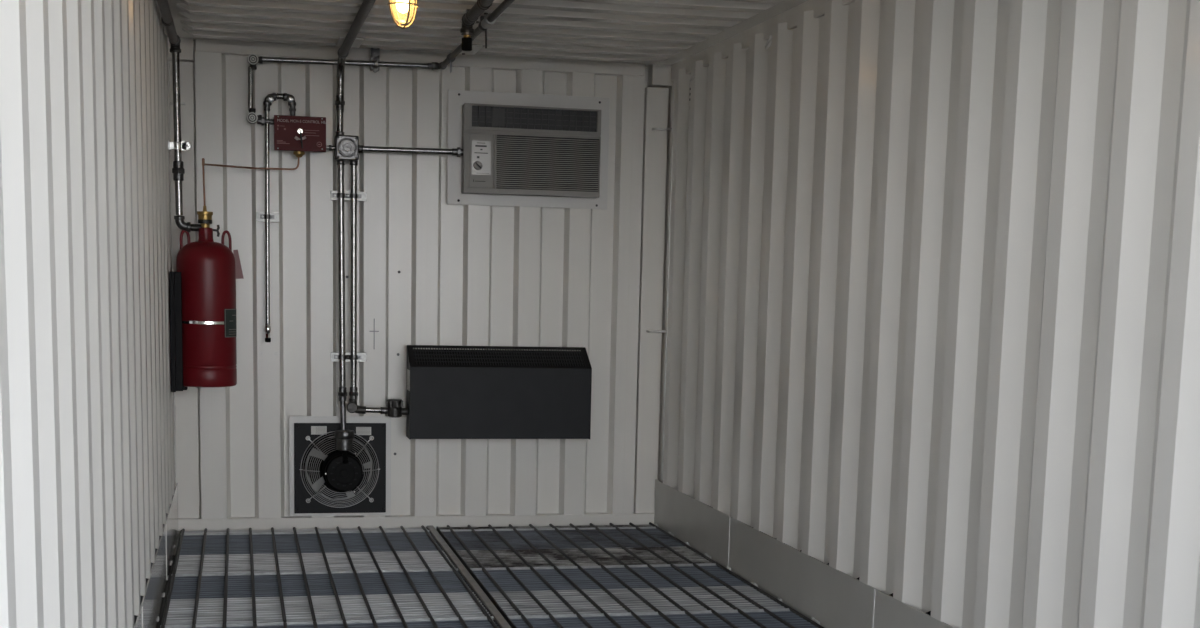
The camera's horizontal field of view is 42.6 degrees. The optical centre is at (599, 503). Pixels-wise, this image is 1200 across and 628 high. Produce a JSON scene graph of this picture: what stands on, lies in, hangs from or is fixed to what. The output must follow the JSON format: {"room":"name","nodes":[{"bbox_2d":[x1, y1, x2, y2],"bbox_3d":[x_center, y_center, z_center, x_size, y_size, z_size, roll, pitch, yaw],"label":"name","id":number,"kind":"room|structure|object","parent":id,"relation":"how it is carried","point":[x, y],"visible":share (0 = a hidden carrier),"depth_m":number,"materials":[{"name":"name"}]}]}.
{"room":"shipping container interior","nodes":[
{"label":"shipping container interior","id":0,"kind":"room"},
{"bbox_2d":[0,0,174,627],"bbox_3d":[-1.320,-0.655,4.274,0.039,1.982,5.945,-1,8,-13],"label":"wall","id":1,"kind":"structure","parent":0,"point":[87,483],"depth_m":2.97,"materials":[{"name":"metal"}]},
{"bbox_2d":[134,483,178,627],"bbox_3d":[-1.317,0.451,4.402,0.011,0.244,5.900,-1,8,-13],"label":"trim","id":2,"kind":"structure","parent":1,"relation":"attached to","point":[151,605],"depth_m":5.62,"materials":[{"name":"paint"}]},
{"bbox_2d":[168,60,176,482],"bbox_3d":[-1.969,-1.050,7.085,0.008,1.926,0.008,-1,8,-13],"label":"trim","id":3,"kind":"structure","parent":1,"relation":"attached to","point":[168,60],"depth_m":7.04,"materials":[{"name":"white metal"}]},
{"bbox_2d":[157,0,190,231],"bbox_3d":[-1.222,-1.225,4.187,0.125,0.833,5.230,-1,8,-13],"label":"pipe","id":4,"kind":"object","parent":1,"relation":"attached to","point":[178,170],"visible":1,"depth_m":6.64,"materials":[{"name":"grey metal"}]},
{"bbox_2d":[169,272,187,391],"bbox_3d":[-1.856,-0.761,6.787,0.062,0.517,0.330,-1,8,-13],"label":"bracket","id":5,"kind":"object","parent":1,"relation":"attached to","point":[175,279],"visible":0.97,"depth_m":6.66,"materials":[{"name":"black metal"}]},
{"bbox_2d":[176,205,243,386],"bbox_3d":[-1.737,-0.916,6.796,0.260,0.788,0.258,9,11,41],"label":"tank","id":6,"kind":"object","parent":5,"relation":"attached to","point":[209,269],"visible":0.95,"depth_m":6.71,"materials":[{"name":"red metal"}]},
{"bbox_2d":[191,224,201,230],"bbox_3d":[-1.767,-1.209,6.745,0.045,0.031,0.031,-1,8,-13],"label":"outlet","id":7,"kind":"object","parent":6,"relation":"attached to","point":[194,227],"depth_m":6.73,"materials":[{"name":"metal"}]},
{"bbox_2d":[225,309,236,336],"bbox_3d":[-1.620,-0.795,6.772,0.008,0.122,0.091,4,9,19],"label":"print","id":8,"kind":"object","parent":6,"relation":"attached to","point":[230,314],"depth_m":6.76,"materials":[{"name":"plastic"}]},
{"bbox_2d":[168,140,189,150],"bbox_3d":[-1.842,-1.552,6.676,0.126,0.042,0.060,-1,8,-13],"label":"clamp","id":9,"kind":"object","parent":1,"relation":"attached to","point":[171,145],"visible":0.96,"depth_m":6.66,"materials":[{"name":"metal"}]},
{"bbox_2d":[157,555,174,627],"bbox_3d":[-0.198,0.675,4.724,2.443,0.040,5.950,-1,8,-13],"label":"floor","id":10,"kind":"structure","parent":0,"point":[174,555],"depth_m":6.41,"materials":[{"name":"grey metal"}]},
{"bbox_2d":[180,525,429,533],"bbox_3d":[-1.397,0.138,7.329,1.161,0.036,0.128,-1,8,-13],"label":"floor grating","id":11,"kind":"structure","parent":10,"relation":"on","point":[380,528],"depth_m":7.32,"materials":[{"name":"metal"}]},
{"bbox_2d":[171,530,458,574],"bbox_3d":[-1.269,0.220,6.784,1.161,0.036,0.991,-1,8,-13],"label":"floor grating","id":12,"kind":"structure","parent":10,"relation":"on","point":[245,553],"depth_m":6.75,"materials":[{"name":"metal"}]},
{"bbox_2d":[159,568,493,626],"bbox_3d":[-1.051,0.359,5.857,1.161,0.036,0.923,-1,8,-13],"label":"floor grating","id":13,"kind":"structure","parent":10,"relation":"on","point":[260,598],"depth_m":5.82,"materials":[{"name":"metal"}]},
{"bbox_2d":[159,616,501,627],"bbox_3d":[-0.834,0.499,4.933,1.161,0.036,0.984,-1,8,-13],"label":"floor grating","id":14,"kind":"structure","parent":10,"relation":"on","point":[488,622],"depth_m":5.40,"materials":[{"name":"metal"}]},
{"bbox_2d":[436,522,657,533],"bbox_3d":[-0.253,0.126,7.596,1.095,0.036,0.128,-1,8,-13],"label":"floor grating","id":15,"kind":"structure","parent":10,"relation":"on","point":[651,525],"depth_m":7.59,"materials":[{"name":"grey metal"}]},
{"bbox_2d":[440,527,716,572],"bbox_3d":[-0.125,0.208,7.052,1.095,0.036,0.991,-1,8,-13],"label":"floor grating","id":16,"kind":"structure","parent":10,"relation":"on","point":[593,547],"depth_m":7.02,"materials":[{"name":"grey metal"}]},
{"bbox_2d":[470,563,790,620],"bbox_3d":[0.093,0.347,6.124,1.095,0.036,0.923,-1,8,-13],"label":"floor grating","id":17,"kind":"structure","parent":10,"relation":"on","point":[556,591],"depth_m":6.09,"materials":[{"name":"grey metal"}]},
{"bbox_2d":[507,608,823,627],"bbox_3d":[0.311,0.486,5.200,1.095,0.036,0.984,-1,8,-13],"label":"floor grating","id":18,"kind":"structure","parent":10,"relation":"on","point":[789,618],"depth_m":5.57,"materials":[{"name":"grey metal"}]},
{"bbox_2d":[195,52,644,518],"bbox_3d":[-0.838,-1.001,7.383,2.107,2.140,0.048,-1,8,-13],"label":"wall","id":19,"kind":"structure","parent":0,"point":[494,275],"depth_m":7.34,"materials":[{"name":"metal"}]},
{"bbox_2d":[167,37,200,517],"bbox_3d":[-1.947,-1.024,7.159,0.180,2.222,0.116,-1,8,-13],"label":"corner post","id":20,"kind":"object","parent":19,"relation":"attached to","point":[187,402],"depth_m":7.11,"materials":[{"name":"metal"}]},
{"bbox_2d":[256,212,278,221],"bbox_3d":[-1.533,-1.324,7.107,0.104,0.042,0.074,-1,8,-13],"label":"clamp","id":21,"kind":"object","parent":19,"relation":"attached to","point":[260,216],"visible":1,"depth_m":7.10,"materials":[{"name":"metal"}]},
{"bbox_2d":[263,93,295,341],"bbox_3d":[-1.474,-1.313,7.096,0.150,1.134,0.039,-1,8,-13],"label":"vent pipe","id":22,"kind":"object","parent":21,"relation":"attached to","point":[269,98],"visible":1,"depth_m":7.06,"materials":[{"name":"grey metal"}]},
{"bbox_2d":[274,115,334,157],"bbox_3d":[-1.356,-1.680,7.064,0.275,0.182,0.132,-1,8,-13],"label":"control box","id":23,"kind":"object","parent":19,"relation":"attached to","point":[297,134],"visible":1,"depth_m":7.01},
{"bbox_2d":[202,157,298,204],"bbox_3d":[-1.589,-1.456,6.927,0.100,0.250,0.503,9,11,44],"label":"tube","id":24,"kind":"object","parent":23,"relation":"attached to","point":[203,159],"visible":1,"depth_m":6.86,"materials":[{"name":"orange metal"}]},
{"bbox_2d":[289,416,390,515],"bbox_3d":[-1.247,-0.183,7.395,0.481,0.480,0.281,-1,8,-13],"label":"exhaust fan","id":25,"kind":"object","parent":19,"relation":"attached to","point":[320,483],"visible":0.97,"depth_m":7.36,"materials":[{"name":"paint"}]},
{"bbox_2d":[335,430,353,463],"bbox_3d":[-1.207,-0.272,7.281,0.098,0.155,0.094,6,10,31],"label":"fitting","id":26,"kind":"object","parent":25,"relation":"attached to","point":[344,438],"visible":1,"depth_m":7.25,"materials":[{"name":"silver metal"}]},
{"bbox_2d":[357,427,369,432],"bbox_3d":[-1.130,-0.349,7.362,0.063,0.032,0.001,-1,8,-13],"label":"print","id":27,"kind":"object","parent":25,"relation":"on","point":[359,429],"depth_m":7.36,"materials":[{"name":"paper"}]},
{"bbox_2d":[334,135,358,161],"bbox_3d":[-1.172,-1.643,7.120,0.105,0.112,0.115,-1,8,-13],"label":"junction box","id":28,"kind":"object","parent":19,"relation":"attached to","point":[346,146],"visible":1,"depth_m":7.07,"materials":[{"name":"grey metal"}]},
{"bbox_2d":[359,145,463,156],"bbox_3d":[-0.876,-1.650,7.187,0.498,0.045,0.039,-1,8,-13],"label":"conduit","id":29,"kind":"object","parent":28,"relation":"attached to","point":[458,151],"visible":1,"depth_m":7.18,"materials":[{"name":"silver metal"}]},
{"bbox_2d":[330,191,366,200],"bbox_3d":[-1.170,-1.434,7.173,0.165,0.042,0.080,-1,8,-13],"label":"clamp","id":30,"kind":"object","parent":19,"relation":"attached to","point":[334,195],"visible":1,"depth_m":7.17,"materials":[{"name":"metal"}]},
{"bbox_2d":[337,160,346,429],"bbox_3d":[-1.208,-0.968,7.208,0.047,1.259,0.057,-1,8,-13],"label":"conduit","id":31,"kind":"object","parent":30,"relation":"attached to","point":[342,393],"visible":1,"depth_m":7.20,"materials":[{"name":"silver metal"}]},
{"bbox_2d":[346,161,386,413],"bbox_3d":[-1.094,-1.009,7.232,0.193,1.178,0.048,-1,8,-13],"label":"conduit","id":32,"kind":"object","parent":30,"relation":"attached to","point":[352,407],"visible":1,"depth_m":7.22,"materials":[{"name":"silver metal"}]},
{"bbox_2d":[386,399,407,417],"bbox_3d":[-0.963,-0.454,7.323,0.107,0.084,0.080,-1,8,-13],"label":"fitting","id":33,"kind":"object","parent":32,"relation":"attached to","point":[395,410],"visible":1,"depth_m":7.29,"materials":[{"name":"black metal"}]},
{"bbox_2d":[331,352,366,361],"bbox_3d":[-1.188,-0.693,7.280,0.165,0.042,0.080,-1,8,-13],"label":"clamp","id":34,"kind":"object","parent":19,"relation":"attached to","point":[361,356],"visible":1,"depth_m":7.27,"materials":[{"name":"metal"}]},
{"bbox_2d":[370,48,379,72],"bbox_3d":[-1.039,-2.051,7.112,0.040,0.120,0.077,-1,8,-13],"label":"bracket","id":35,"kind":"object","parent":19,"relation":"attached to","point":[374,53],"visible":0.9,"depth_m":7.11,"materials":[{"name":"metal"}]},
{"bbox_2d":[247,0,514,124],"bbox_3d":[-0.544,-1.498,4.475,0.916,0.327,5.456,-1,8,-13],"label":"conduit","id":36,"kind":"object","parent":35,"relation":"attached to","point":[489,19],"visible":1,"depth_m":6.99,"materials":[{"name":"metal"}]},
{"bbox_2d":[174,512,653,554],"bbox_3d":[-0.865,0.154,7.573,2.410,0.202,0.090,-1,8,-13],"label":"trim","id":37,"kind":"structure","parent":19,"relation":"attached to","point":[540,519],"depth_m":7.50,"materials":[{"name":"paint"}]},
{"bbox_2d":[195,39,644,75],"bbox_3d":[-0.816,-2.098,7.245,2.105,0.070,0.090,-1,8,-13],"label":"trim","id":38,"kind":"structure","parent":19,"relation":"attached to","point":[227,47],"depth_m":7.20,"materials":[{"name":"paint"}]},
{"bbox_2d":[207,77,633,493],"bbox_3d":[-0.833,-0.998,7.360,1.999,2.140,0.001,-1,8,-13],"label":"trim","id":39,"kind":"structure","parent":19,"relation":"attached to","point":[207,77],"depth_m":7.47,"materials":[{"name":"paint"}]},
{"bbox_2d":[406,345,591,439],"bbox_3d":[-0.488,-0.536,7.415,0.874,0.437,0.185,-1,8,-13],"label":"wall heater","id":40,"kind":"object","parent":19,"relation":"attached to","point":[451,394],"visible":1,"depth_m":7.34,"materials":[{"name":"black paint"}]},
{"bbox_2d":[407,345,591,368],"bbox_3d":[-0.481,-0.702,7.376,0.873,0.097,0.155,-1,8,-13],"label":"grille","id":41,"kind":"object","parent":40,"relation":"attached to","point":[417,358],"depth_m":7.37,"materials":[{"name":"black metal"}]},
{"bbox_2d":[447,90,609,209],"bbox_3d":[-0.340,-1.690,7.366,0.782,0.530,0.010,-1,8,-13],"label":"air conditioner frame","id":42,"kind":"structure","parent":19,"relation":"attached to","point":[456,98],"depth_m":7.35,"materials":[{"name":"paint"}]},
{"bbox_2d":[461,103,600,197],"bbox_3d":[-0.325,-1.675,7.320,0.657,0.411,0.098,-1,8,-13],"label":"air conditioner","id":43,"kind":"object","parent":19,"relation":"attached to","point":[509,149],"visible":1,"depth_m":7.29,"materials":[{"name":"plastic"}]},
{"bbox_2d":[472,106,596,131],"bbox_3d":[-0.308,-1.818,7.274,0.605,0.100,0.010,-1,8,-13],"label":"vent","id":44,"kind":"object","parent":43,"relation":"attached to","point":[484,118],"depth_m":7.27,"materials":[{"name":"grey plastic"}]},
{"bbox_2d":[634,64,672,512],"bbox_3d":[0.274,-1.047,7.675,0.220,2.222,0.120,-1,8,-13],"label":"corner post","id":45,"kind":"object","parent":19,"relation":"attached to","point":[658,100],"depth_m":7.63,"materials":[{"name":"metal"}]},
{"bbox_2d":[647,330,665,332],"bbox_3d":[0.279,-0.856,7.649,0.089,0.013,0.048,-1,8,-13],"label":"bar","id":46,"kind":"object","parent":19,"relation":"attached to","point":[648,331],"visible":1,"depth_m":7.63,"materials":[{"name":"paint"}]},
{"bbox_2d":[652,128,671,130],"bbox_3d":[0.302,-1.825,7.509,0.089,0.013,0.048,-1,8,-13],"label":"bar","id":47,"kind":"object","parent":19,"relation":"attached to","point":[664,129],"visible":1,"depth_m":7.49,"materials":[{"name":"paint"}]},
{"bbox_2d":[427,525,510,627],"bbox_3d":[-0.165,0.596,4.694,0.031,0.126,5.900,-1,8,-13],"label":"trim","id":48,"kind":"structure","parent":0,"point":[490,606],"depth_m":6.18,"materials":[{"name":"grey metal"}]},
{"bbox_2d":[155,0,807,66],"bbox_3d":[-0.098,-1.653,4.226,2.460,0.031,6.360,-1,8,-13],"label":"ceiling","id":49,"kind":"structure","parent":0,"point":[647,32],"depth_m":6.28,"materials":[{"name":"paint"}]},
{"bbox_2d":[336,37,363,47],"bbox_3d":[-1.100,-2.021,6.759,0.103,0.014,0.260,-1,8,-13],"label":"plate","id":50,"kind":"object","parent":49,"relation":"attached to","point":[358,41],"visible":0.56,"depth_m":6.73,"materials":[{"name":"paint"}]},
{"bbox_2d":[335,0,375,134],"bbox_3d":[-0.566,-1.491,4.474,0.049,0.381,5.463,-1,8,-13],"label":"conduit","id":51,"kind":"object","parent":49,"relation":"attached to","point":[366,6],"visible":1,"depth_m":6.88,"materials":[{"name":"grey metal"}]},
{"bbox_2d":[387,0,418,29],"bbox_3d":[-0.648,-1.673,5.070,0.110,0.214,0.110,-1,8,-13],"label":"lamp","id":52,"kind":"object","parent":49,"relation":"hanging from","point":[402,6],"visible":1,"depth_m":5.07,"materials":[{"name":"glass"}]},
{"bbox_2d":[392,0,414,23],"bbox_3d":[-0.649,-1.659,5.072,0.077,0.150,0.077,-1,8,-13],"label":"glass jar","id":53,"kind":"object","parent":52,"relation":"on","point":[402,6],"depth_m":5.07,"materials":[{"name":"yellow glass"}]},
{"bbox_2d":[451,44,482,54],"bbox_3d":[-0.597,-2.028,6.884,0.105,0.014,0.255,-1,8,-13],"label":"plate","id":54,"kind":"object","parent":49,"relation":"attached to","point":[475,48],"visible":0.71,"depth_m":6.88,"materials":[{"name":"paint"}]},
{"bbox_2d":[460,0,493,50],"bbox_3d":[-0.044,-1.508,3.919,0.052,0.135,4.161,-1,8,-13],"label":"pipe","id":55,"kind":"object","parent":49,"relation":"attached to","point":[471,16],"visible":1,"depth_m":5.77,"materials":[{"name":"black metal"}]},
{"bbox_2d":[461,10,502,22],"bbox_3d":[-0.461,-1.896,5.999,0.125,0.014,0.270,-1,8,-13],"label":"plate","id":56,"kind":"object","parent":49,"relation":"attached to","point":[485,12],"visible":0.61,"depth_m":5.91,"materials":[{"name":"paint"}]},
{"bbox_2d":[478,16,486,47],"bbox_3d":[-0.454,-1.848,5.987,0.038,0.148,0.030,-1,8,-13],"label":"clamp","id":57,"kind":"object","parent":56,"relation":"attached to","point":[481,17],"visible":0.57,"depth_m":5.98,"materials":[{"name":"black metal"}]},
{"bbox_2d":[663,0,1199,627],"bbox_3d":[0.975,-0.671,4.835,0.039,2.006,5.898,-1,8,-13],"label":"wall","id":58,"kind":"structure","parent":0,"point":[933,324],"depth_m":4.52,"materials":[{"name":"metal"}]},
{"bbox_2d":[661,82,673,479],"bbox_3d":[0.337,-1.083,7.610,0.016,1.946,0.013,-1,8,-13],"label":"trim","id":59,"kind":"structure","parent":58,"relation":"attached to","point":[662,458],"depth_m":7.62,"materials":[{"name":"metal"}]},
{"bbox_2d":[689,83,690,107],"bbox_3d":[0.427,-1.904,7.169,0.012,0.110,0.067,-1,8,-13],"label":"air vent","id":60,"kind":"object","parent":58,"relation":"in","point":[690,83],"visible":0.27,"depth_m":7.19,"materials":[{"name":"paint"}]},
{"bbox_2d":[671,0,853,81],"bbox_3d":[1.038,-1.698,4.678,0.068,0.134,5.990,-1,8,-13],"label":"trim","id":61,"kind":"structure","parent":58,"relation":"attached to","point":[789,16],"depth_m":6.25,"materials":[{"name":"paint"}]},
{"bbox_2d":[764,33,771,49],"bbox_3d":[0.670,-1.821,6.043,0.045,0.077,0.062,-1,8,-13],"label":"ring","id":62,"kind":"object","parent":58,"relation":"attached to","point":[767,45],"visible":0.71,"depth_m":6.04,"materials":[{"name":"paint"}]},
{"bbox_2d":[654,480,953,627],"bbox_3d":[0.940,0.427,4.929,0.018,0.244,5.900,-1,8,-13],"label":"trim","id":63,"kind":"structure","parent":58,"relation":"attached to","point":[830,597],"depth_m":5.94,"materials":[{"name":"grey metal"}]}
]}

